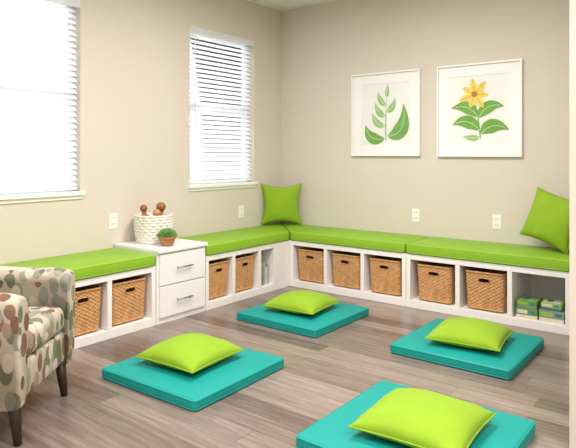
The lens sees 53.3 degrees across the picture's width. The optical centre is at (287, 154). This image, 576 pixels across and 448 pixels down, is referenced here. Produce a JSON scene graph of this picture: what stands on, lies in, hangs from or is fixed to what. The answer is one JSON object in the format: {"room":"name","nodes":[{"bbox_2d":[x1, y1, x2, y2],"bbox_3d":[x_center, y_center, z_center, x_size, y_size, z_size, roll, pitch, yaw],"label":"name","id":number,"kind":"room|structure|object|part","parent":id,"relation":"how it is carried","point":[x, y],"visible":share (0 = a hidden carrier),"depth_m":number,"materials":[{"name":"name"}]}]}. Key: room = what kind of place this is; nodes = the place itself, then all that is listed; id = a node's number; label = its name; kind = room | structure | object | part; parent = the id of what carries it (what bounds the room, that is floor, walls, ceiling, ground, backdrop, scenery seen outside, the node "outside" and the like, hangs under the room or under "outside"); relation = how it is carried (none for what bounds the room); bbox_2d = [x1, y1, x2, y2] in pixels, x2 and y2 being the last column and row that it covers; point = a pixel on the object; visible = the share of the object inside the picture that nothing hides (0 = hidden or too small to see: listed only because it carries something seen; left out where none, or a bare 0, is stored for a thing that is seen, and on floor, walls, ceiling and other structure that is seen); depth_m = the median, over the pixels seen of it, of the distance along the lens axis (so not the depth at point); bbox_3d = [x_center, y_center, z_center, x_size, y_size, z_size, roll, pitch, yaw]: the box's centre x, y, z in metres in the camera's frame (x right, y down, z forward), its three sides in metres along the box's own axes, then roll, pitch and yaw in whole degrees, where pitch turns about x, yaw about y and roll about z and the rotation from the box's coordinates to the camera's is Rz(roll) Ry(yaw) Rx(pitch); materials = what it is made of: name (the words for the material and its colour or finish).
{"room":"meditation room","nodes":[
{"label":"meditation room","id":0,"kind":"room"},
{"bbox_2d":[0,0,280,263],"bbox_3d":[-2.062,-0.145,3.515,0.140,2.690,6.300,0,0,38],"label":"wall","id":1,"kind":"structure","parent":0,"point":[132,61],"depth_m":4.58,"materials":[{"name":"paint"}]},
{"bbox_2d":[0,0,72,194],"bbox_3d":[-1.861,-0.420,3.843,0.045,1.400,0.905,0,0,38],"label":"frame","id":2,"kind":"object","parent":1,"relation":"attached to","point":[36,0],"visible":0.21,"depth_m":4.16,"materials":[{"name":"plastic"}]},
{"bbox_2d":[0,0,80,193],"bbox_3d":[-1.798,-0.434,3.794,0.085,1.369,0.903,0,0,38],"label":"window blind","id":3,"kind":"object","parent":1,"relation":"attached to","point":[34,175],"visible":1,"depth_m":3.92,"materials":[{"name":"white plastic"}]},
{"bbox_3d":[-1.806,0.240,3.800,0.048,0.020,0.881,0,0,38],"label":"rail","id":4,"kind":"part","parent":3,"relation":"part of","materials":[{"name":"white plastic"}]},
{"bbox_2d":[0,191,85,203],"bbox_3d":[-1.797,0.287,3.794,0.123,0.055,0.955,0,0,38],"label":"sill","id":5,"kind":"structure","parent":1,"relation":"attached to","point":[60,195],"depth_m":3.88,"materials":[{"name":"white paint"}]},
{"bbox_2d":[109,213,116,228],"bbox_3d":[-1.322,0.500,4.345,0.008,0.116,0.072,0,0,38],"label":"wall outlet","id":6,"kind":"object","parent":1,"relation":"attached to","point":[112,217],"visible":1,"depth_m":4.34,"materials":[{"name":"white paint"}]},
{"bbox_2d":[190,35,241,180],"bbox_3d":[-0.681,-0.420,5.364,0.004,1.310,0.749,0,0,38],"label":"glass","id":7,"kind":"object","parent":1,"relation":"attached to","point":[194,35],"visible":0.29,"depth_m":5.39,"materials":[{"name":"white glass"}]},
{"bbox_2d":[190,34,246,183],"bbox_3d":[-0.679,-0.420,5.362,0.045,1.400,0.839,0,0,38],"label":"frame","id":8,"kind":"object","parent":1,"relation":"attached to","point":[190,34],"visible":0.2,"depth_m":5.54,"materials":[{"name":"plastic"}]},
{"bbox_2d":[190,26,254,183],"bbox_3d":[-0.616,-0.434,5.313,0.085,1.369,0.837,0,0,38],"label":"window blind","id":9,"kind":"object","parent":1,"relation":"attached to","point":[239,158],"visible":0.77,"depth_m":5.30,"materials":[{"name":"white plastic"}]},
{"bbox_3d":[-0.623,0.240,5.319,0.048,0.020,0.815,0,0,38],"label":"rail","id":10,"kind":"part","parent":9,"relation":"part of","materials":[{"name":"white plastic"}]},
{"bbox_2d":[188,181,257,191],"bbox_3d":[-0.615,0.287,5.313,0.123,0.055,0.889,0,0,38],"label":"sill","id":11,"kind":"structure","parent":1,"relation":"attached to","point":[245,184],"depth_m":5.24,"materials":[{"name":"white paint"}]},
{"bbox_2d":[239,205,243,217],"bbox_3d":[-0.444,0.540,5.473,0.008,0.116,0.072,0,0,38],"label":"wall outlet","id":12,"kind":"object","parent":1,"relation":"attached to","point":[241,208],"visible":1,"depth_m":5.47,"materials":[{"name":"white paint"}]},
{"bbox_2d":[0,286,568,447],"bbox_3d":[0.076,1.250,1.851,5.560,0.100,6.540,0,0,38],"label":"floor","id":13,"kind":"structure","parent":0,"point":[321,374],"depth_m":2.92,"materials":[{"name":"brown wood"}]},
{"bbox_2d":[0,266,74,446],"bbox_3d":[-1.423,0.870,2.620,0.674,0.669,0.647,0,0,0],"label":"armchair","id":14,"kind":"object","parent":13,"relation":"on","point":[37,304],"visible":1,"depth_m":2.61,"materials":[{"name":"multicoloured fabric"}]},
{"bbox_3d":[-1.134,1.109,2.380,0.059,0.185,0.052,0,0,-15],"label":"leg","id":15,"kind":"part","parent":14,"relation":"part of","materials":[{"name":"brown wood"}]},
{"bbox_2d":[28,307,63,354],"bbox_3d":[-1.361,0.804,2.620,0.532,0.128,0.444,0,0,0],"label":"seat cushion","id":16,"kind":"object","parent":14,"relation":"on","point":[46,324],"depth_m":2.64,"materials":[{"name":"multicoloured fabric"}]},
{"bbox_3d":[-1.387,0.950,2.620,0.560,0.160,0.510,0,0,0],"label":"seat","id":17,"kind":"part","parent":14,"relation":"part of","materials":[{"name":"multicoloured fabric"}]},
{"bbox_3d":[-1.132,1.109,2.858,0.059,0.185,0.052,0,0,15],"label":"leg","id":18,"kind":"part","parent":14,"relation":"part of","materials":[{"name":"brown wood"}]},
{"bbox_2d":[74,266,155,348],"bbox_3d":[-1.574,0.990,3.617,0.494,0.420,1.460,0,0,38],"label":"storage bench","id":19,"kind":"object","parent":13,"relation":"on","point":[106,330],"visible":0.27,"depth_m":3.78,"materials":[{"name":"white laminate"}]},
{"bbox_2d":[0,248,154,280],"bbox_3d":[-1.572,0.738,3.612,0.510,0.080,1.457,0,0,38],"label":"bench cushion","id":20,"kind":"object","parent":19,"relation":"on","point":[84,265],"visible":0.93,"depth_m":3.80,"materials":[{"name":"fabric"}]},
{"bbox_2d":[74,284,101,335],"bbox_3d":[-1.449,0.994,3.742,0.416,0.280,0.301,0,0,38],"label":"wicker basket","id":21,"kind":"object","parent":19,"relation":"on","point":[87,298],"visible":0.34,"depth_m":3.66,"materials":[{"name":"brown wicker"}]},
{"bbox_2d":[112,275,146,324],"bbox_3d":[-1.229,0.994,4.025,0.416,0.280,0.301,0,0,38],"label":"wicker basket","id":22,"kind":"object","parent":19,"relation":"on","point":[128,294],"visible":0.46,"depth_m":3.91,"materials":[{"name":"brown wicker"}]},
{"bbox_2d":[114,238,207,324],"bbox_3d":[-0.961,0.935,4.370,0.541,0.530,0.479,0,0,38],"label":"base cabinet","id":23,"kind":"object","parent":13,"relation":"on","point":[180,267],"visible":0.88,"depth_m":4.20,"materials":[{"name":"white laminate"}]},
{"bbox_2d":[133,202,173,243],"bbox_3d":[-1.036,0.518,4.427,0.303,0.303,0.303,0,0,38],"label":"woven basket","id":24,"kind":"object","parent":23,"relation":"on","point":[147,225],"visible":0.84,"depth_m":4.31,"materials":[{"name":"wicker"}]},
{"bbox_2d":[156,228,177,246],"bbox_3d":[-0.890,0.602,4.237,0.154,0.134,0.159,0,0,38],"label":"potted succulent","id":25,"kind":"object","parent":23,"relation":"on","point":[167,236],"visible":1,"depth_m":4.20,"materials":[{"name":"ceramic"}]},
{"bbox_3d":[-0.774,0.818,4.225,0.015,0.220,0.433,0,0,38],"label":"drawer","id":26,"kind":"part","parent":23,"relation":"part of","materials":[{"name":"white laminate"}]},
{"bbox_3d":[-0.774,1.046,4.225,0.015,0.217,0.433,0,0,38],"label":"drawer","id":27,"kind":"part","parent":23,"relation":"part of","materials":[{"name":"white laminate"}]},
{"bbox_2d":[102,346,283,410],"bbox_3d":[-0.512,1.171,3.163,0.714,0.056,0.714,0,0,36],"label":"floor mat","id":28,"kind":"object","parent":13,"relation":"on","point":[195,391],"visible":0.69,"depth_m":2.97,"materials":[{"name":"teal fabric"}]},
{"bbox_2d":[135,333,244,373],"bbox_3d":[-0.539,1.078,3.185,0.426,0.128,0.426,0,0,34],"label":"pillow","id":29,"kind":"object","parent":28,"relation":"on","point":[191,353],"visible":1,"depth_m":3.08,"materials":[{"name":"fabric"}]},
{"bbox_2d":[205,239,290,310],"bbox_3d":[-0.352,0.990,5.187,0.494,0.420,1.549,0,0,38],"label":"storage bench","id":30,"kind":"object","parent":13,"relation":"on","point":[277,254],"visible":0.44,"depth_m":4.93,"materials":[{"name":"white laminate"}]},
{"bbox_2d":[209,259,228,298],"bbox_3d":[-0.708,0.994,4.694,0.416,0.280,0.265,0,0,38],"label":"wicker basket","id":31,"kind":"object","parent":30,"relation":"on","point":[218,268],"visible":0.34,"depth_m":4.58,"materials":[{"name":"brown wicker"}]},
{"bbox_2d":[178,223,289,254],"bbox_3d":[-0.351,0.738,5.181,0.512,0.080,1.536,0,0,38],"label":"bench cushion","id":32,"kind":"object","parent":30,"relation":"on","point":[224,241],"visible":0.75,"depth_m":4.92,"materials":[{"name":"fabric"}]},
{"bbox_2d":[235,253,254,291],"bbox_3d":[-0.517,0.994,4.939,0.416,0.280,0.283,0,0,38],"label":"wicker basket","id":33,"kind":"object","parent":30,"relation":"on","point":[244,263],"visible":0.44,"depth_m":4.83,"materials":[{"name":"brown wicker"}]},
{"bbox_2d":[261,262,268,284],"bbox_3d":[-0.289,1.041,5.086,0.189,0.200,0.143,0,0,38],"label":"books","id":34,"kind":"object","parent":30,"relation":"on","point":[264,266],"visible":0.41,"depth_m":5.05,"materials":[{"name":"paper"}]},
{"bbox_2d":[237,302,368,337],"bbox_3d":[0.116,1.171,4.246,0.714,0.056,0.714,0,0,38],"label":"floor mat","id":35,"kind":"object","parent":13,"relation":"on","point":[337,315],"visible":0.7,"depth_m":4.05,"materials":[{"name":"teal fabric"}]},
{"bbox_2d":[262,290,340,314],"bbox_3d":[0.105,1.078,4.249,0.426,0.128,0.426,0,0,33],"label":"pillow","id":36,"kind":"object","parent":35,"relation":"on","point":[296,301],"visible":1,"depth_m":4.13,"materials":[{"name":"fabric"}]},
{"bbox_2d":[290,240,406,306],"bbox_3d":[0.627,0.990,5.093,1.158,0.420,0.494,0,0,38],"label":"storage bench","id":37,"kind":"object","parent":13,"relation":"on","point":[365,292],"visible":0.37,"depth_m":4.88,"materials":[{"name":"white laminate"}]},
{"bbox_2d":[298,247,323,282],"bbox_3d":[0.317,0.994,5.307,0.301,0.280,0.416,0,0,38],"label":"wicker basket","id":38,"kind":"object","parent":37,"relation":"on","point":[311,260],"visible":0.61,"depth_m":5.15,"materials":[{"name":"brown wicker"}]},
{"bbox_2d":[331,251,359,288],"bbox_3d":[0.609,0.994,5.079,0.301,0.280,0.416,0,0,38],"label":"wicker basket","id":39,"kind":"object","parent":37,"relation":"on","point":[346,265],"visible":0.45,"depth_m":4.93,"materials":[{"name":"brown wicker"}]},
{"bbox_2d":[282,223,429,252],"bbox_3d":[0.430,0.738,5.241,1.639,0.080,0.512,0,0,38],"label":"bench cushion","id":40,"kind":"object","parent":37,"relation":"on","point":[385,241],"visible":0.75,"depth_m":4.98,"materials":[{"name":"fabric"}]},
{"bbox_2d":[260,183,301,224],"bbox_3d":[-0.066,0.489,5.706,0.416,0.415,0.141,0,0,-4],"label":"throw pillow","id":41,"kind":"object","parent":40,"relation":"on","point":[280,203],"visible":1,"depth_m":5.66,"materials":[{"name":"fabric"}]},
{"bbox_2d":[369,255,401,294],"bbox_3d":[0.906,0.994,4.848,0.301,0.280,0.416,0,0,38],"label":"wicker basket","id":42,"kind":"object","parent":37,"relation":"on","point":[386,272],"visible":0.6,"depth_m":4.69,"materials":[{"name":"brown wicker"}]},
{"bbox_2d":[296,380,535,447],"bbox_3d":[0.548,1.171,2.408,0.749,0.056,0.749,0,0,38],"label":"floor mat","id":43,"kind":"object","parent":13,"relation":"on","point":[504,430],"visible":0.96,"depth_m":2.38,"materials":[{"name":"teal fabric"}]},
{"bbox_2d":[348,388,495,447],"bbox_3d":[0.562,1.078,2.378,0.461,0.128,0.461,0,0,35],"label":"pillow","id":44,"kind":"object","parent":43,"relation":"on","point":[412,417],"visible":1,"depth_m":2.28,"materials":[{"name":"fabric"}]},
{"bbox_2d":[390,318,543,379],"bbox_3d":[1.112,1.171,3.540,0.714,0.056,0.714,0,0,38],"label":"floor mat","id":45,"kind":"object","parent":13,"relation":"on","point":[518,349],"visible":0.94,"depth_m":3.34,"materials":[{"name":"teal fabric"}]},
{"bbox_2d":[424,317,514,351],"bbox_3d":[1.116,1.078,3.512,0.436,0.128,0.436,0,0,32],"label":"pillow","id":46,"kind":"object","parent":45,"relation":"on","point":[475,333],"visible":1,"depth_m":3.40,"materials":[{"name":"fabric"}]},
{"bbox_2d":[406,253,568,334],"bbox_3d":[1.557,0.990,4.369,1.196,0.420,0.494,0,0,38],"label":"storage bench","id":47,"kind":"object","parent":13,"relation":"on","point":[527,281],"visible":0.42,"depth_m":4.28,"materials":[{"name":"white laminate"}]},
{"bbox_2d":[417,261,454,303],"bbox_3d":[1.244,0.994,4.585,0.301,0.280,0.416,0,0,38],"label":"wicker basket","id":48,"kind":"object","parent":47,"relation":"on","point":[436,281],"visible":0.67,"depth_m":4.43,"materials":[{"name":"brown wicker"}]},
{"bbox_2d":[465,267,506,312],"bbox_3d":[1.552,0.994,4.345,0.301,0.280,0.416,0,0,38],"label":"wicker basket","id":49,"kind":"object","parent":47,"relation":"on","point":[486,288],"visible":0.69,"depth_m":4.19,"materials":[{"name":"brown wicker"}]},
{"bbox_2d":[406,237,568,271],"bbox_3d":[1.554,0.738,4.365,1.199,0.080,0.510,0,0,38],"label":"bench cushion","id":50,"kind":"object","parent":47,"relation":"on","point":[548,258],"visible":0.81,"depth_m":4.23,"materials":[{"name":"fabric"}]},
{"bbox_2d":[519,187,568,253],"bbox_3d":[1.913,0.466,4.159,0.185,0.461,0.459,0,0,-32],"label":"throw pillow","id":51,"kind":"object","parent":50,"relation":"on","point":[547,221],"visible":0.81,"depth_m":4.11,"materials":[{"name":"fabric"}]},
{"bbox_2d":[516,307,540,319],"bbox_3d":[1.723,1.107,4.085,0.145,0.067,0.191,0,0,38],"label":"game box","id":52,"kind":"object","parent":47,"relation":"on","point":[520,312],"visible":0.6,"depth_m":4.01,"materials":[{"name":"green cardboard"}]},
{"bbox_2d":[517,295,542,309],"bbox_3d":[1.718,1.047,4.079,0.135,0.052,0.166,0,0,38],"label":"game box","id":53,"kind":"object","parent":52,"relation":"on","point":[529,302],"visible":0.91,"depth_m":4.03,"materials":[{"name":"green cardboard"}]},
{"bbox_2d":[539,308,564,323],"bbox_3d":[1.848,1.103,3.981,0.160,0.077,0.181,0,0,38],"label":"game box","id":54,"kind":"object","parent":47,"relation":"on","point":[544,315],"visible":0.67,"depth_m":3.91,"materials":[{"name":"green cardboard"}]},
{"bbox_2d":[541,298,564,311],"bbox_3d":[1.844,1.038,3.984,0.130,0.048,0.161,0,0,38],"label":"game box","id":55,"kind":"object","parent":54,"relation":"on","point":[551,304],"visible":0.84,"depth_m":3.94,"materials":[{"name":"green cardboard"}]},
{"bbox_2d":[246,0,336,10],"bbox_3d":[0.076,-1.540,1.851,5.560,0.100,6.540,0,0,38],"label":"ceiling","id":56,"kind":"structure","parent":0,"point":[280,5],"depth_m":5.65,"materials":[{"name":"paint"}]},
{"bbox_2d":[281,0,568,247],"bbox_3d":[2.000,-0.145,4.421,5.440,2.690,0.120,0,0,38],"label":"wall","id":57,"kind":"structure","parent":0,"point":[323,45],"depth_m":5.00,"materials":[{"name":"paint"}]},
{"bbox_2d":[351,69,420,155],"bbox_3d":[0.876,-0.370,5.198,0.691,0.760,0.030,0,0,38],"label":"print","id":58,"kind":"object","parent":57,"relation":"attached to","point":[385,106],"visible":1,"depth_m":5.20,"materials":[{"name":"paper"}]},
{"bbox_2d":[412,208,419,221],"bbox_3d":[1.119,0.528,5.024,0.072,0.116,0.008,0,0,38],"label":"wall outlet","id":59,"kind":"object","parent":57,"relation":"attached to","point":[415,212],"visible":1,"depth_m":5.02,"materials":[{"name":"white paint"}]},
{"bbox_2d":[437,58,522,156],"bbox_3d":[1.547,-0.367,4.676,0.697,0.765,0.030,0,0,38],"label":"print","id":60,"kind":"object","parent":57,"relation":"attached to","point":[480,105],"visible":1,"depth_m":4.67,"materials":[{"name":"paper"}]},
{"bbox_2d":[492,214,501,228],"bbox_3d":[1.672,0.535,4.594,0.072,0.116,0.008,0,0,38],"label":"wall outlet","id":61,"kind":"object","parent":57,"relation":"attached to","point":[496,219],"visible":1,"depth_m":4.59,"materials":[{"name":"white paint"}]},
{"bbox_2d":[569,0,575,447],"bbox_3d":[2.493,-0.145,2.605,2.432,2.690,2.140,0,0,38],"label":"wall","id":62,"kind":"structure","parent":0,"point":[572,3],"depth_m":2.30,"materials":[{"name":"paint"}]}
]}

